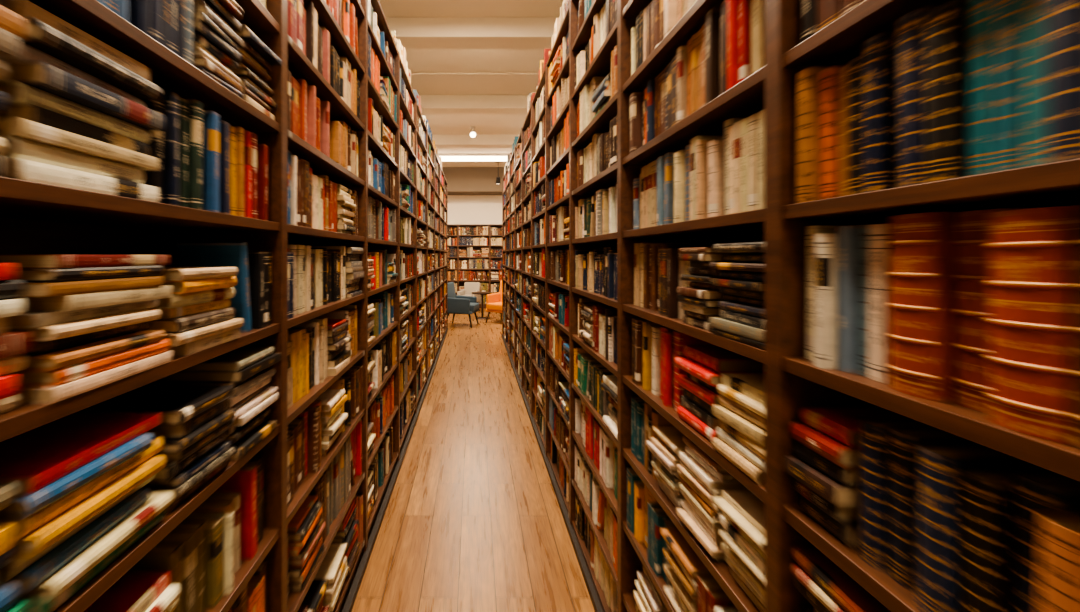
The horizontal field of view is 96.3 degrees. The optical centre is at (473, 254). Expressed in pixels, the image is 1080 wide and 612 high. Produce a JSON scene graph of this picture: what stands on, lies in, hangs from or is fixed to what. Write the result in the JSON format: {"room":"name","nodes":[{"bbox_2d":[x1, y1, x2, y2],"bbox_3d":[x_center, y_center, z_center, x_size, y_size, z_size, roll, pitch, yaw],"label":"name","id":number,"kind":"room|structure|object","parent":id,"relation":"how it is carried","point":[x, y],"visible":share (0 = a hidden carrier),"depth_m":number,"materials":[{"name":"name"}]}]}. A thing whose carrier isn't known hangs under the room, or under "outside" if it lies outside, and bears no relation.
{"room":"bookshop","nodes":[
{"label":"bookshop","id":0,"kind":"room"},
{"bbox_2d":[379,0,563,166],"bbox_3d":[0.000,-2.450,5.850,6.800,0.100,16.100,0,0,0],"label":"ceiling","id":1,"kind":"structure","parent":0,"point":[418,60],"depth_m":6.18,"materials":[{"name":"paint"}]},
{"bbox_2d":[385,17,558,48],"bbox_3d":[0.000,-2.300,4.990,6.800,0.200,0.300,0,0,0],"label":"ceiling beam","id":2,"kind":"structure","parent":1,"relation":"attached to","point":[412,32],"depth_m":4.84,"materials":[{"name":"beige paint"}]},
{"bbox_2d":[469,126,475,137],"bbox_3d":[-0.020,-2.296,8.994,0.129,0.209,0.191,0,0,0],"label":"track spotlight","id":3,"kind":"object","parent":1,"relation":"attached to","point":[472,134],"visible":1,"depth_m":8.95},
{"bbox_2d":[438,153,509,160],"bbox_3d":[0.000,-2.315,11.400,3.600,0.170,0.120,0,0,0],"label":"ceiling light","id":4,"kind":"object","parent":1,"relation":"attached to","point":[444,156],"visible":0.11,"depth_m":11.35,"materials":[{"name":"white plastic"}]},
{"bbox_2d":[440,156,506,160],"bbox_3d":[0.000,-2.285,11.400,3.560,0.110,0.100,0,0,0],"label":"diffuser","id":5,"kind":"object","parent":4,"relation":"attached to","point":[443,158],"depth_m":11.35,"materials":[{"name":"white plastic"}]},
{"bbox_2d":[419,95,528,113],"bbox_3d":[0.000,-2.300,7.350,6.800,0.200,0.300,0,0,0],"label":"ceiling beam","id":6,"kind":"structure","parent":1,"relation":"attached to","point":[430,104],"depth_m":7.20,"materials":[{"name":"beige paint"}]},
{"bbox_2d":[411,73,538,74],"bbox_3d":[0.000,-2.380,6.300,6.600,0.023,0.024,0,0,0],"label":"conduit","id":7,"kind":"object","parent":1,"relation":"attached to","point":[411,73],"depth_m":6.29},
{"bbox_2d":[432,135,518,147],"bbox_3d":[0.000,-2.300,9.710,6.800,0.200,0.300,0,0,0],"label":"ceiling beam","id":8,"kind":"structure","parent":1,"relation":"attached to","point":[441,141],"depth_m":9.56,"materials":[{"name":"beige paint"}]},
{"bbox_2d":[496,161,500,183],"bbox_3d":[0.620,-2.109,12.309,0.129,0.582,0.170,0,0,0],"label":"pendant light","id":9,"kind":"object","parent":1,"relation":"hanging from","point":[498,177],"visible":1,"depth_m":12.28,"materials":[{"name":"black metal"}]},
{"bbox_2d":[351,308,594,611],"bbox_3d":[0.000,1.550,5.850,6.800,0.100,16.100,0,0,0],"label":"floor","id":10,"kind":"structure","parent":0,"point":[473,521],"depth_m":2.84,"materials":[{"name":"brown wood"}]},
{"bbox_2d":[0,0,447,611],"bbox_3d":[-0.692,0.025,4.475,0.316,2.950,10.442,0,0,0],"label":"bookcase","id":11,"kind":"object","parent":10,"relation":"on","point":[36,218],"visible":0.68,"depth_m":1.33,"materials":[{"name":"brown wood"}]},
{"bbox_2d":[0,0,446,611],"bbox_3d":[-0.648,-0.124,4.473,0.239,3.048,10.360,0,0,0],"label":"books","id":12,"kind":"object","parent":11,"relation":"on","point":[78,490],"visible":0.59,"depth_m":0.93,"materials":[{"name":"multicoloured paper"}]},
{"bbox_2d":[342,328,447,611],"bbox_3d":[-0.530,1.482,4.475,0.030,0.035,10.400,0,0,0],"label":"baseboard","id":13,"kind":"structure","parent":10,"relation":"on","point":[353,591],"depth_m":2.73,"materials":[{"name":"brown wood"}]},
{"bbox_2d":[448,282,478,327],"bbox_3d":[-0.278,1.047,10.205,0.697,0.914,0.640,0,0,14],"label":"lounge chair","id":14,"kind":"object","parent":10,"relation":"on","point":[457,304],"visible":0.75,"depth_m":9.92,"materials":[{"name":"blue fabric"}]},
{"bbox_2d":[457,282,480,310],"bbox_3d":[-0.136,1.116,12.613,0.480,0.775,0.686,0,0,19],"label":"chair","id":15,"kind":"object","parent":10,"relation":"on","point":[469,287],"visible":0.42,"depth_m":12.79,"materials":[{"name":"grey fabric"}]},
{"bbox_2d":[448,224,501,307],"bbox_3d":[0.000,0.320,13.652,6.342,2.360,0.316,0,0,0],"label":"bookcase","id":16,"kind":"object","parent":10,"relation":"on","point":[489,236],"visible":0.17,"depth_m":13.80,"materials":[{"name":"brown wood"}]},
{"bbox_2d":[448,226,501,303],"bbox_3d":[-0.007,0.280,13.607,6.242,2.200,0.236,0,0,0],"label":"books","id":17,"kind":"object","parent":16,"relation":"on","point":[480,263],"visible":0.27,"depth_m":13.52,"materials":[{"name":"multicoloured paper"}]},
{"bbox_2d":[472,292,492,318],"bbox_3d":[0.200,1.192,11.350,0.500,0.615,0.500,0,0,0],"label":"side table","id":18,"kind":"object","parent":10,"relation":"on","point":[479,293],"visible":0.91,"depth_m":11.33,"materials":[{"name":"brown wood"}]},
{"bbox_2d":[485,280,501,322],"bbox_3d":[0.713,1.047,10.716,0.720,0.914,0.701,0,0,38],"label":"armchair","id":19,"kind":"object","parent":10,"relation":"on","point":[493,301],"visible":0.42,"depth_m":10.71,"materials":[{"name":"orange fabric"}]},
{"bbox_2d":[502,335,602,611],"bbox_3d":[0.521,1.482,3.960,0.027,0.035,9.790,0,0,0],"label":"baseboard","id":20,"kind":"structure","parent":10,"relation":"on","point":[587,578],"depth_m":2.73,"materials":[{"name":"brown wood"}]},
{"bbox_2d":[502,0,1079,611],"bbox_3d":[0.682,0.050,3.960,0.316,2.900,9.832,0,0,0],"label":"bookcase","id":21,"kind":"object","parent":10,"relation":"on","point":[793,383],"visible":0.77,"depth_m":0.86,"materials":[{"name":"brown wood"}]},
{"bbox_2d":[503,0,1079,611],"bbox_3d":[0.637,-0.079,3.958,0.250,3.038,9.745,0,0,0],"label":"books","id":22,"kind":"object","parent":21,"relation":"on","point":[977,310],"visible":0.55,"depth_m":0.71,"materials":[{"name":"multicoloured paper"}]},
{"bbox_2d":[442,167,503,194],"bbox_3d":[0.000,-2.065,13.500,6.800,0.670,0.800,0,0,0],"label":"ceiling bulkhead","id":23,"kind":"object","parent":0,"point":[460,180],"depth_m":13.10,"materials":[{"name":"beige paint"}]},
{"bbox_2d":[448,195,501,223],"bbox_3d":[0.000,-0.450,13.950,6.800,3.900,0.100,0,0,0],"label":"wall","id":24,"kind":"structure","parent":0,"point":[462,209],"depth_m":13.90,"materials":[{"name":"white paint"}]}
]}

